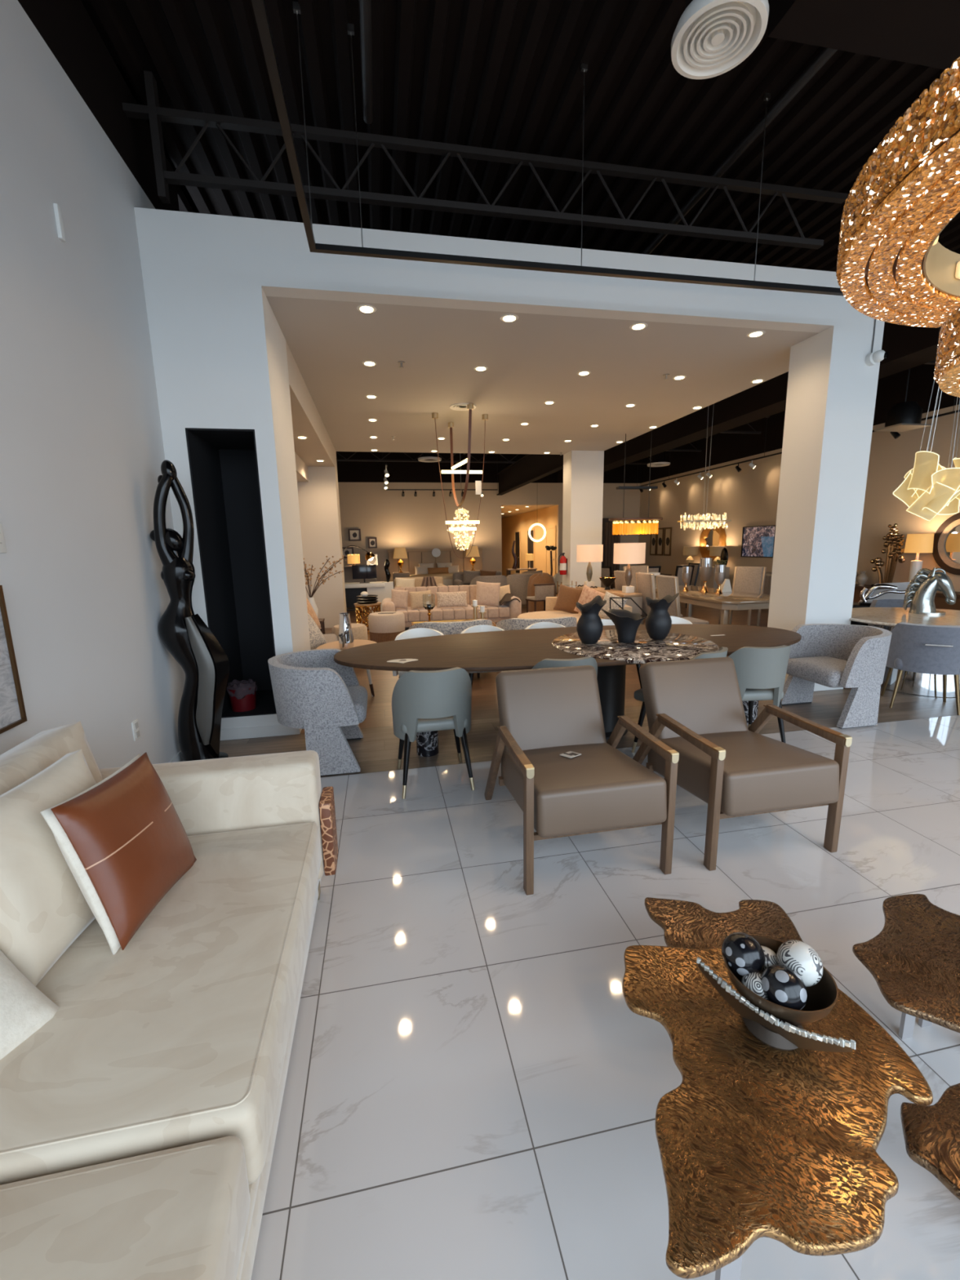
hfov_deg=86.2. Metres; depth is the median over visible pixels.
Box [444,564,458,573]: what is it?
bed pillow
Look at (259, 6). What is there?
track
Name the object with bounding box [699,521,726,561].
mirror
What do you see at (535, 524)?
pendant
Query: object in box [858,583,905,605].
chrome leaper
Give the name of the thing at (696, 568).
chair
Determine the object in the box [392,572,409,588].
nightstand
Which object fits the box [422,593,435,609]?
glass shade
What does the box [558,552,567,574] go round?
fire extinguisher
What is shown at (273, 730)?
baseboard
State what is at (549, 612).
curved sofa
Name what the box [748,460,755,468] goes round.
track spotlight
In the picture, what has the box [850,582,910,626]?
base cabinet
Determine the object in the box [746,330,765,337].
recessed light
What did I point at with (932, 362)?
joist
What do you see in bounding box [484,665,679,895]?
lounge armchair
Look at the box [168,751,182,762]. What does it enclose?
baseboard
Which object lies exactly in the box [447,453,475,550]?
chandelier
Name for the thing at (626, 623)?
vase
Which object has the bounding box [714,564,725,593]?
goblet
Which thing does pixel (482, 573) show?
sofa cushion
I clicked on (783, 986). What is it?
decorative ball
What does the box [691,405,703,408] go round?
recessed light
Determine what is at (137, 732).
socket
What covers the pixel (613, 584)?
dining table
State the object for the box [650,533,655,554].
print
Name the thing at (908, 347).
ceiling
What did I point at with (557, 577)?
lounge chair
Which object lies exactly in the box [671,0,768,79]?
ceiling vent
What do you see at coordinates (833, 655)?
tub chair
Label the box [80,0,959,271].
ceiling
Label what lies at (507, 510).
ceiling
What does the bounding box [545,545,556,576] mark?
sculpture
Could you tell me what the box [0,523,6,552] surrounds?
thermostat
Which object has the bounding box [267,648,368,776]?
tub chair
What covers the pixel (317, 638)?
sofa cushion
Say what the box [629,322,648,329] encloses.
recessed light
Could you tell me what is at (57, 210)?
wall sensor
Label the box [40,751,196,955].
leather cushion
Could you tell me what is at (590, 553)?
table lamp
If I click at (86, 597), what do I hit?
wall
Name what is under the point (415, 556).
bed
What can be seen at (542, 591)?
chair
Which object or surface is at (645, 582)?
chair
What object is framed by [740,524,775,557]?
painting
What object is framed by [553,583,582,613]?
sofa cushion
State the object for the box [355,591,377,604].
stacked plates
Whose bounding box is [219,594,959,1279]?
floor
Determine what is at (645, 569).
chair
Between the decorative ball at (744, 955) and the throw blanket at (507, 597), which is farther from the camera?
the throw blanket at (507, 597)
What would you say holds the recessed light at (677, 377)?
in the ceiling at (531, 360)
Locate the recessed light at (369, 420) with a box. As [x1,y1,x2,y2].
[367,418,377,421]
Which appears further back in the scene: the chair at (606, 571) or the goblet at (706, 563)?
the chair at (606, 571)
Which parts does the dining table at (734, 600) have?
leg, leg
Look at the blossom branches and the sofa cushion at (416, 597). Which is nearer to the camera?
the blossom branches
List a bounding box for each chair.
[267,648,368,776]
[391,666,475,799]
[392,627,444,677]
[461,624,503,686]
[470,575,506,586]
[506,573,533,604]
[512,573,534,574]
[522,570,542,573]
[524,622,564,629]
[525,582,555,613]
[531,656,597,677]
[552,572,562,594]
[600,566,615,589]
[600,618,641,688]
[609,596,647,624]
[613,570,631,590]
[623,565,657,599]
[631,646,728,752]
[635,572,682,624]
[648,565,661,572]
[656,574,709,624]
[670,616,692,624]
[675,564,694,608]
[688,562,699,586]
[718,566,766,626]
[728,644,790,742]
[781,623,892,728]
[868,599,910,627]
[880,622,959,715]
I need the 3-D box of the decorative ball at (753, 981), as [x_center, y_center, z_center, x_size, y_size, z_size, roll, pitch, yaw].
[0.661,0.832,1.224,0.067,0.068,0.068,0,10,8]
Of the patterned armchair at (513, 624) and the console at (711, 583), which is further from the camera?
the console at (711, 583)
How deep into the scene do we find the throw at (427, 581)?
11.49 m
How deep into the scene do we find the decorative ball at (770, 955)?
1.27 m
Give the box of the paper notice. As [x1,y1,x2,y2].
[386,658,417,663]
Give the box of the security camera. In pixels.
[865,319,888,365]
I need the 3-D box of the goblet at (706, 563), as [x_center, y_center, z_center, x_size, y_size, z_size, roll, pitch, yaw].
[3.644,-1.053,8.286,0.190,0.540,0.190,-3,11,-11]
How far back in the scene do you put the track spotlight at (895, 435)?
9.03 m
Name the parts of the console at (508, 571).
leg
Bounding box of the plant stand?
[318,617,324,634]
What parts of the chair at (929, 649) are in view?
leg, leg, backrest, seat, handle, leg, leg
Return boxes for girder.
[496,453,563,495]
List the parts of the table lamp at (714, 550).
lamp shade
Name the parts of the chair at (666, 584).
leg, backrest, leg, seat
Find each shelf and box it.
[557,584,575,586]
[648,572,660,575]
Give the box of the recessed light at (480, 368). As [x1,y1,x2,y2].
[473,365,488,371]
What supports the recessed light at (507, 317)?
in the ceiling at (531, 360)
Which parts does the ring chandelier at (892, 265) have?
crystal panel, crystal panel, crystal panel, backing plate, crystal panel, crystal panel, crystal panel, crystal panel, crystal panel, crystal panel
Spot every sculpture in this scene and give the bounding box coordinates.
[149,459,229,761]
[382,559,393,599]
[545,545,556,576]
[716,547,728,566]
[870,523,905,586]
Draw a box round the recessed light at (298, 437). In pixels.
[296,435,307,438]
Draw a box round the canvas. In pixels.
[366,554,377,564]
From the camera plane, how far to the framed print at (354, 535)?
17.12 m
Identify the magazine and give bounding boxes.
[377,612,395,613]
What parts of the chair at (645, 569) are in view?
backrest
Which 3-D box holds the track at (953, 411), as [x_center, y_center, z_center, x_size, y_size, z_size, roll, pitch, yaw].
[6.713,-4.913,12.023,0.035,1.215,12.407,-3,11,-11]
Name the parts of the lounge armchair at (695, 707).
rail, arm frame, armrest, backrest, seat, rail, arm frame, armrest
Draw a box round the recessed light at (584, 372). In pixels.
[577,370,591,375]
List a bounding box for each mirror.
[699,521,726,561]
[932,512,959,574]
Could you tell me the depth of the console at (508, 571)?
17.50 m
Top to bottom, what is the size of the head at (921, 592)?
0.489 m
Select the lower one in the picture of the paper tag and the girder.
the paper tag
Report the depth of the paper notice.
3.67 m
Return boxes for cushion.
[0,721,102,795]
[0,749,96,986]
[0,822,321,1185]
[0,949,59,1059]
[0,1136,250,1279]
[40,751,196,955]
[306,597,321,629]
[307,613,326,649]
[391,589,408,608]
[395,577,414,587]
[408,590,431,609]
[435,591,467,608]
[462,570,479,583]
[475,581,500,606]
[480,569,496,576]
[498,584,510,603]
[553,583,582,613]
[573,584,604,613]
[598,591,627,619]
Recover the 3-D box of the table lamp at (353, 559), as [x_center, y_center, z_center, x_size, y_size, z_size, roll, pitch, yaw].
[-3.220,-2.040,13.075,0.310,0.280,0.310,-3,11,-11]
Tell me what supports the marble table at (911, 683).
on the floor
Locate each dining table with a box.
[333,623,801,756]
[612,573,671,588]
[642,585,769,624]
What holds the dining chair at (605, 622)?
on the floor
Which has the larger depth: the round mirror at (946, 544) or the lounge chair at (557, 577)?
the lounge chair at (557, 577)
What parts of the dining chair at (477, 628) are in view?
leg, backrest, seat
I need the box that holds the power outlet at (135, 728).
[131,719,140,741]
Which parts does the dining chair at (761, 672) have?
leg, backrest, seat, leg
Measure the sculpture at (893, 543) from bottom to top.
1.161 m
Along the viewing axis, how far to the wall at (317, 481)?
9.83 m
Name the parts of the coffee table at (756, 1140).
leg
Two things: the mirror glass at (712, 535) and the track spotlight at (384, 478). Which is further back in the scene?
the mirror glass at (712, 535)
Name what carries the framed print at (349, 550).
attached to the wall at (409, 522)
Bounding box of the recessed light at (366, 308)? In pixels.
[356,304,376,313]
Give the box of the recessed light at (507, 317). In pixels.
[500,314,518,322]
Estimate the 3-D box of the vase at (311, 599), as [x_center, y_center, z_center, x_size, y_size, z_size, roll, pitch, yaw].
[-2.358,-0.436,7.168,0.180,0.320,0.180,-3,11,-11]
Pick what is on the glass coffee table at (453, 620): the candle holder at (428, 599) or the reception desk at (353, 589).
the candle holder at (428, 599)
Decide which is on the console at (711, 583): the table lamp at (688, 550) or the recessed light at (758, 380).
the table lamp at (688, 550)
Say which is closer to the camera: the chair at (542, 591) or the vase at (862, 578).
the vase at (862, 578)
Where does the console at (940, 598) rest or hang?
on the floor
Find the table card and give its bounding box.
[720,578,732,591]
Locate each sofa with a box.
[0,721,337,1279]
[312,633,337,649]
[382,584,521,631]
[452,571,502,585]
[517,596,631,626]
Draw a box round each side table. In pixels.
[316,639,377,696]
[354,601,381,634]
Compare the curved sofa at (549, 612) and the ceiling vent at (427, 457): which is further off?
the ceiling vent at (427, 457)
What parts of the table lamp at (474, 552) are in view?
lamp shade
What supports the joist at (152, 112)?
attached to the ceiling at (506, 75)
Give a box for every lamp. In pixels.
[342,545,375,560]
[346,554,359,564]
[393,547,407,573]
[465,546,479,570]
[525,553,533,568]
[576,544,603,587]
[613,542,645,592]
[683,546,697,565]
[709,546,726,564]
[903,533,933,582]
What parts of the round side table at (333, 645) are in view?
leg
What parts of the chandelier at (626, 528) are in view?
rod, plate, rod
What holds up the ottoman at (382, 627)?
on the floor
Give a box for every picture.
[649,533,657,555]
[656,527,664,555]
[663,527,671,555]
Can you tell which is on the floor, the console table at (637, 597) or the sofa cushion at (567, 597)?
the console table at (637, 597)
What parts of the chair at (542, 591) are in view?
seat, leg, seat frame, backrest, rail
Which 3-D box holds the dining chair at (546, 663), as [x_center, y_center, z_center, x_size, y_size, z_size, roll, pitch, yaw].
[0.557,0.487,3.645,0.528,0.829,0.565,-3,10,-8]
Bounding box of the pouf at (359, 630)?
[331,623,368,640]
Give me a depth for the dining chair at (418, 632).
5.06 m
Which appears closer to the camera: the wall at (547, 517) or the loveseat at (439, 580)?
the loveseat at (439, 580)
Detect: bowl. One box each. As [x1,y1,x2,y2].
[599,577,616,590]
[681,573,690,582]
[696,935,855,1052]
[699,566,711,581]
[714,572,725,584]
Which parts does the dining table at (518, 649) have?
pillar leg, pillar leg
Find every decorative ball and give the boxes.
[721,932,765,977]
[741,972,767,999]
[760,945,777,973]
[760,964,807,1010]
[776,939,822,986]
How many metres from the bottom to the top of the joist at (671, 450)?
0.740 m
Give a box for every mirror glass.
[705,528,719,550]
[944,524,959,563]
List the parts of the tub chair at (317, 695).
leg, leg, seat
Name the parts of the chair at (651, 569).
backrest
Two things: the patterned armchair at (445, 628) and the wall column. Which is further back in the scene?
the wall column
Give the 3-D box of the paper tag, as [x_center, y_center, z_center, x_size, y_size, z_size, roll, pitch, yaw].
[0.474,0.600,2.684,0.085,0.014,0.075,-9,13,-38]
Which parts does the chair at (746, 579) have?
leg, leg, backrest, leg, leg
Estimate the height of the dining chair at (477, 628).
0.774 m
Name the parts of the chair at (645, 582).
leg, backrest, leg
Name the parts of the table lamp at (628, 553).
lamp shade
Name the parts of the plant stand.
leg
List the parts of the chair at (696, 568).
backrest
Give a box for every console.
[506,568,537,576]
[676,564,729,588]
[853,583,959,610]
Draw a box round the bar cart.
[556,580,576,596]
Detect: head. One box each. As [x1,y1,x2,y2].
[398,360,404,368]
[663,373,669,380]
[902,567,955,614]
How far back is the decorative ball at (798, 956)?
1.21 m
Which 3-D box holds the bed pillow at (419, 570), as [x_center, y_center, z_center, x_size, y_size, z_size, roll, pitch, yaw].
[-1.910,-2.303,17.010,0.500,0.291,0.185,-3,11,-11]
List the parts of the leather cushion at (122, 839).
panel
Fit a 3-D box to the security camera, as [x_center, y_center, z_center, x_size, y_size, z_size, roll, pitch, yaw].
[3.684,-2.945,4.697,0.132,0.765,0.135,-3,11,-11]
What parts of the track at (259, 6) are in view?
rail, rail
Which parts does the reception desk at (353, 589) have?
modesty panel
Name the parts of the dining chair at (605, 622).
backrest, leg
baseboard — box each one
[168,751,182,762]
[219,724,300,740]
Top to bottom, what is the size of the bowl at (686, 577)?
0.170 m
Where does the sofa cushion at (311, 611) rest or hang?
on the sofa at (330, 637)
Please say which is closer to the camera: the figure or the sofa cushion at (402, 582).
the sofa cushion at (402, 582)
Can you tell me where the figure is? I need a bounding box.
[511,540,517,568]
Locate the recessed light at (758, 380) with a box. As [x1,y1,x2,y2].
[750,378,764,382]
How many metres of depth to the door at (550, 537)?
19.34 m
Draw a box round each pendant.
[431,403,488,558]
[528,523,546,542]
[893,379,959,520]
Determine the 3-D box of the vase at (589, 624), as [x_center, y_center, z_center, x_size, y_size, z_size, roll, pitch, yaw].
[0.892,-0.160,4.101,0.243,0.374,0.240,-7,12,-27]
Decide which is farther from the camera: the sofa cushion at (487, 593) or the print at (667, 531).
the print at (667, 531)
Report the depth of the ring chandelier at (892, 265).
1.58 m
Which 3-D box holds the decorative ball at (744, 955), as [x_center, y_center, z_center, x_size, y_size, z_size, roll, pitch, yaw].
[0.656,0.785,1.279,0.098,0.098,0.098,0,11,8]
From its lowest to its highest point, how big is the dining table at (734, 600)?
0.760 m
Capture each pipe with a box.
[358,0,373,124]
[463,47,837,454]
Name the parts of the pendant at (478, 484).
light rod, light rod, light rod, light rod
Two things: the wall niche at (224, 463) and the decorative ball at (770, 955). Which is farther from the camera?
the wall niche at (224, 463)
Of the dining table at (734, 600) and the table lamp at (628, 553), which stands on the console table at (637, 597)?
the table lamp at (628, 553)
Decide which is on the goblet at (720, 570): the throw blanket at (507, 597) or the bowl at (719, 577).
the bowl at (719, 577)
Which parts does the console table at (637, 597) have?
panel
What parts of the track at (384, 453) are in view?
rail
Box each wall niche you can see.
[185,427,276,718]
[601,518,620,574]
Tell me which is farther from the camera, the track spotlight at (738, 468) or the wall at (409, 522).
the wall at (409, 522)
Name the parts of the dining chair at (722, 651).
seat, leg, backrest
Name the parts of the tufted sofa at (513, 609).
arm, backrest, seat, arm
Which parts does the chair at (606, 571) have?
backrest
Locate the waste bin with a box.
[226,678,257,711]
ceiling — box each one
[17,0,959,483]
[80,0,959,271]
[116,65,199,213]
[266,296,817,454]
[501,505,554,518]
[556,321,941,483]
[768,0,959,69]
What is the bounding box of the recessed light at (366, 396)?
[364,395,377,398]
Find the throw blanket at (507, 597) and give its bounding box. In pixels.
[498,591,519,604]
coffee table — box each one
[411,618,496,626]
[622,945,933,1279]
[644,897,803,949]
[852,893,959,1039]
[900,1083,959,1199]
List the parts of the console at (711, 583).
door, door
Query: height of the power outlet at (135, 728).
0.120 m
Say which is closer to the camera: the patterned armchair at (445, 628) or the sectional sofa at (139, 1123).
the sectional sofa at (139, 1123)
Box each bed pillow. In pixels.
[414,565,429,574]
[418,563,433,568]
[427,567,448,573]
[436,562,452,567]
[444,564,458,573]
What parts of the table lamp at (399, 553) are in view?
lamp shade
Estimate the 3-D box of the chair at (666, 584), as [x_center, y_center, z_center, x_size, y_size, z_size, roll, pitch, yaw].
[2.834,-0.352,7.199,0.563,1.108,0.530,-3,11,-8]
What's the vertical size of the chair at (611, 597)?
0.849 m
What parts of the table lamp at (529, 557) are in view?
lamp shade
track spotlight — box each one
[383,476,387,484]
[384,467,389,476]
[735,463,741,471]
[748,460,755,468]
[890,431,900,439]
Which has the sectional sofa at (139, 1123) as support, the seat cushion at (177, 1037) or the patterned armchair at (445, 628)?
the seat cushion at (177, 1037)
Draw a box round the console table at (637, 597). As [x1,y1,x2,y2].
[575,586,642,623]
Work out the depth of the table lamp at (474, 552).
17.17 m
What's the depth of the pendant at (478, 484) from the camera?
7.74 m
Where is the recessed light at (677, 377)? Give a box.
[672,375,686,379]
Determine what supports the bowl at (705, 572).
on the goblet at (706, 563)
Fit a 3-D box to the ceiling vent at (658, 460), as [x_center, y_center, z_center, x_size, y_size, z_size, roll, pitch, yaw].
[5.510,-5.764,15.773,0.680,0.750,0.680,-3,11,-11]
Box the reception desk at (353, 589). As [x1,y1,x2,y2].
[344,581,384,613]
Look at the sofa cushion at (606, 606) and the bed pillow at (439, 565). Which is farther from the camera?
the bed pillow at (439, 565)
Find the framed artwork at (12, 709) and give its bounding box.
[0,585,26,733]
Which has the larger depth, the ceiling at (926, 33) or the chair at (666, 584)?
the chair at (666, 584)
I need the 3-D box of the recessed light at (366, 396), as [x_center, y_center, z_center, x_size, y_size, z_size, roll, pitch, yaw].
[-1.401,-3.135,6.612,0.160,0.008,0.160,-3,11,-11]
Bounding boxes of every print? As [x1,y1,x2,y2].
[342,546,353,558]
[347,528,360,541]
[368,537,377,548]
[564,752,578,755]
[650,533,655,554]
[657,528,662,554]
[664,528,670,554]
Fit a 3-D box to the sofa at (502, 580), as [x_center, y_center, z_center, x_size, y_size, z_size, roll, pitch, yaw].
[0.222,-1.191,12.780,0.929,0.840,0.740,-3,11,-11]
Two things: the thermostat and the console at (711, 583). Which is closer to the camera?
the thermostat
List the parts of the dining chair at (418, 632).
seat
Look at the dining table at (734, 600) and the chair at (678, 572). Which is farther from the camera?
the chair at (678, 572)
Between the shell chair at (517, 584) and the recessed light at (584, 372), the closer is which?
the recessed light at (584, 372)
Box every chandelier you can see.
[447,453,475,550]
[608,430,662,534]
[677,403,731,529]
[835,56,959,328]
[933,306,959,397]
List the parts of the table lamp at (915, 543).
lamp shade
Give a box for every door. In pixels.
[514,529,520,573]
[526,528,534,571]
[545,525,556,576]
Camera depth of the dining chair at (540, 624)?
5.30 m
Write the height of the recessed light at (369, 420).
0.008 m
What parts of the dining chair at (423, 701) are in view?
leg, leg, backrest, seat, leg, leg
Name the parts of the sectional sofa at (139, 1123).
arm, panel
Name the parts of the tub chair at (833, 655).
leg, seat, leg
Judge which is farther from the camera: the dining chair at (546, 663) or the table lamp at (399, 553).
the table lamp at (399, 553)
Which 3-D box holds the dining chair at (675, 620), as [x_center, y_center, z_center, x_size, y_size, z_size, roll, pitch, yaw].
[2.088,0.163,5.399,0.578,0.774,0.558,-3,11,-11]
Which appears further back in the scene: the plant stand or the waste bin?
the plant stand
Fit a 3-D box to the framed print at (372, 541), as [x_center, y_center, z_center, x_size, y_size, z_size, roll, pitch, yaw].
[-3.622,-3.275,17.280,0.290,0.360,0.030,-3,11,-11]
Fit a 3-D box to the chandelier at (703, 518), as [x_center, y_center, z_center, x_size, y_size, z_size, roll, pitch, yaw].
[4.002,-3.439,8.962,0.940,2.966,0.200,-3,11,-11]
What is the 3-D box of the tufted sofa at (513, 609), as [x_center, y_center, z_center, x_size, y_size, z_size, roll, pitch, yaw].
[-0.540,-0.558,9.428,2.470,0.833,0.940,-3,11,-11]
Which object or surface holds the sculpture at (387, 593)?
on the floor
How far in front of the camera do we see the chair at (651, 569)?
11.82 m
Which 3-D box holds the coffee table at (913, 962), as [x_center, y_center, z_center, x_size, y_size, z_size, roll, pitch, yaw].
[1.361,1.098,1.520,0.599,0.360,0.378,-9,13,-38]
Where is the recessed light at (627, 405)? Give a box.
[624,404,635,406]
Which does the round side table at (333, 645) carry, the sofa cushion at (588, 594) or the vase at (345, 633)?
the vase at (345, 633)
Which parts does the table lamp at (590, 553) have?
lamp shade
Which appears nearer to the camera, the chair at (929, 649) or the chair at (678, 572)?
the chair at (929, 649)
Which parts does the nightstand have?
drawer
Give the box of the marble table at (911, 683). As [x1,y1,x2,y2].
[849,607,959,699]
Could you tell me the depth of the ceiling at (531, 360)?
5.81 m
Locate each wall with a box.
[0,0,185,768]
[133,207,884,732]
[285,341,346,627]
[337,482,640,582]
[501,505,557,576]
[637,404,959,591]
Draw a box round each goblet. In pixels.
[681,566,691,591]
[699,557,712,591]
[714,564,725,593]
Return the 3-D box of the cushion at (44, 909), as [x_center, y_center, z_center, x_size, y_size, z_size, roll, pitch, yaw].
[-1.291,0.657,1.541,0.239,0.495,0.510,-1,10,1]
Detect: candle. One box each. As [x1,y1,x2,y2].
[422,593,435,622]
[471,600,478,619]
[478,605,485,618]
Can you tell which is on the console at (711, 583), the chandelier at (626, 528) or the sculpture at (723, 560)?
the sculpture at (723, 560)
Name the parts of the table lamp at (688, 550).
lamp shade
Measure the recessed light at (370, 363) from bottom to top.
0.008 m
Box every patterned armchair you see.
[408,618,492,677]
[496,616,576,630]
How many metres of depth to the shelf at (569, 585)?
10.56 m
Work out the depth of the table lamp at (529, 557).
17.52 m
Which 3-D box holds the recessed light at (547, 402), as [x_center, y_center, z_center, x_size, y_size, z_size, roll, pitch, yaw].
[0.955,-3.261,7.051,0.160,0.008,0.160,-3,11,-11]
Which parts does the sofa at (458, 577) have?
arm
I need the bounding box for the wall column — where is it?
[562,450,604,587]
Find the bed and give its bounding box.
[387,547,482,586]
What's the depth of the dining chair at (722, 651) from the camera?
3.78 m
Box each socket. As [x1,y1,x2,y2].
[134,721,138,729]
[135,730,139,737]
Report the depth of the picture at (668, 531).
17.15 m
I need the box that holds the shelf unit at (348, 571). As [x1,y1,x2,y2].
[343,565,376,610]
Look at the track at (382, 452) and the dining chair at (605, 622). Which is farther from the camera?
the track at (382, 452)
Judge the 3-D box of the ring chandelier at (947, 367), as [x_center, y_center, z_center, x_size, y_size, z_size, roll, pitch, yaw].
[2.189,-1.933,1.199,1.473,2.196,1.474,6,13,35]
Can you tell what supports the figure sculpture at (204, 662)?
on the floor
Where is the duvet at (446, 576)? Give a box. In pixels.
[409,573,453,579]
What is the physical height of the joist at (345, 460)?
0.740 m
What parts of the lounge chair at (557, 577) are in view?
seat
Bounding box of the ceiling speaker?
[874,368,931,431]
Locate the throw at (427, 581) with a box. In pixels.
[420,576,437,586]
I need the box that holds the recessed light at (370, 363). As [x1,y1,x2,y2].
[361,360,377,366]
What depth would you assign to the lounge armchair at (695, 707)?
2.64 m
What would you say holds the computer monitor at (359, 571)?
on the reception desk at (353, 589)
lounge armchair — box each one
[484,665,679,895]
[632,657,852,871]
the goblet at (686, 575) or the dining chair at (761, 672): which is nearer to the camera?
the dining chair at (761, 672)
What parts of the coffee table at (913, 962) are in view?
leg, leg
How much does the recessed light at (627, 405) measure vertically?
0.008 m
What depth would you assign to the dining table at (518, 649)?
4.06 m
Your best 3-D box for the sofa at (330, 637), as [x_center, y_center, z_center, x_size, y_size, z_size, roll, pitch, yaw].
[-2.243,0.011,6.185,0.900,0.810,1.500,-3,11,-11]
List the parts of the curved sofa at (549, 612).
seat, backrest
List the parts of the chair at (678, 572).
backrest, frame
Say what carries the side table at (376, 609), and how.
on the floor
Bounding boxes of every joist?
[122,70,847,248]
[336,451,652,464]
[666,436,708,451]
[721,416,769,434]
[924,360,936,364]
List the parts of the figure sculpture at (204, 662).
drape panel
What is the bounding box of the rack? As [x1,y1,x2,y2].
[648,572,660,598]
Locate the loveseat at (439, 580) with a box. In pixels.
[394,576,445,587]
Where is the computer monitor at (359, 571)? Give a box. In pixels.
[351,564,377,582]
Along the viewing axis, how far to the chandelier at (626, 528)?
9.31 m
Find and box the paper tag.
[560,751,581,758]
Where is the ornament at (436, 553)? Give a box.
[431,548,440,564]
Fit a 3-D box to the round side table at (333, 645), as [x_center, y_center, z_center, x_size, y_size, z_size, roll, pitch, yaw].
[-1.347,0.350,5.304,0.620,0.572,0.837,-3,11,-11]
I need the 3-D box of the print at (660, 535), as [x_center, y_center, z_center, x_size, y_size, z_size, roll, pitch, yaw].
[6.198,-3.376,17.620,0.015,0.830,0.300,-3,11,-11]
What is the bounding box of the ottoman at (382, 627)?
[368,611,404,642]
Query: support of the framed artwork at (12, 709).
attached to the wall at (86, 597)
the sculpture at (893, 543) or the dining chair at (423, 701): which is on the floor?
the dining chair at (423, 701)
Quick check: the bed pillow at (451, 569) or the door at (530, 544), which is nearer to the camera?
the bed pillow at (451, 569)
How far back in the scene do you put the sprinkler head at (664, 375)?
5.97 m
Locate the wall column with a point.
(583, 470)
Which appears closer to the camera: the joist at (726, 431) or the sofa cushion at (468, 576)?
the joist at (726, 431)
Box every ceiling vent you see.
[417,452,441,462]
[449,403,475,410]
[647,451,670,466]
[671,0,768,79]
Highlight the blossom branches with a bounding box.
[303,555,346,616]
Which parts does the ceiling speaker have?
rod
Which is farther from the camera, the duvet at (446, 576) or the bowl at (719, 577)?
the duvet at (446, 576)
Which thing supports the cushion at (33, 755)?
on the sectional sofa at (139, 1123)
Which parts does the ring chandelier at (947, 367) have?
crystal panel, crystal panel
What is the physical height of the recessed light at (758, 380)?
0.008 m
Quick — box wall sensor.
[53,203,65,241]
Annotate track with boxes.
[251,0,844,296]
[382,452,386,489]
[383,453,497,490]
[636,396,959,486]
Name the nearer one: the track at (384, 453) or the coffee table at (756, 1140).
the coffee table at (756, 1140)
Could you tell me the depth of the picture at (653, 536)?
18.07 m
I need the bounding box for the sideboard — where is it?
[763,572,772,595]
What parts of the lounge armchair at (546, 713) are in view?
rail, arm frame, armrest, backrest, seat, rail, arm frame, armrest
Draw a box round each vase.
[306,596,318,616]
[338,612,354,649]
[576,595,606,644]
[601,608,646,643]
[644,592,679,639]
[856,571,867,586]
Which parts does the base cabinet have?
raised panel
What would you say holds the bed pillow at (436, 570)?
on the bed
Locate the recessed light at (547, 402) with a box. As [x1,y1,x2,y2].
[543,400,555,404]
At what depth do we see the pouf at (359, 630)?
7.04 m
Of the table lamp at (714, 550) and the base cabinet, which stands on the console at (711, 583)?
the table lamp at (714, 550)
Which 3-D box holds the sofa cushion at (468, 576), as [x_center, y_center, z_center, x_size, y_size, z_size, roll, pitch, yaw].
[-0.250,-1.827,15.020,0.525,0.435,0.208,-2,10,-6]
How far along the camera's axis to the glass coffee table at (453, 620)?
7.92 m
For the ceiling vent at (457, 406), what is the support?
in the ceiling at (531, 360)
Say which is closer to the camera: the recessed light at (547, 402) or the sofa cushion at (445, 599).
the recessed light at (547, 402)
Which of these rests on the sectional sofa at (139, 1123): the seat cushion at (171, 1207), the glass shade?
the seat cushion at (171, 1207)
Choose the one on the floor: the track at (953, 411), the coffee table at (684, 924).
the coffee table at (684, 924)
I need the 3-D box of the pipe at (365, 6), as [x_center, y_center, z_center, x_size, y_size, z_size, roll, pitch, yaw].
[-0.195,-3.213,0.574,0.070,0.070,6.500,-3,11,-11]
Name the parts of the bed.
mattress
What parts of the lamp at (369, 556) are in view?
arm, lamp shade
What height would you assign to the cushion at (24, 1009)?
0.254 m
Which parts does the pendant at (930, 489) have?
cord, cord, cord, cord, cord, cord, cord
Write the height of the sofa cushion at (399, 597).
0.366 m

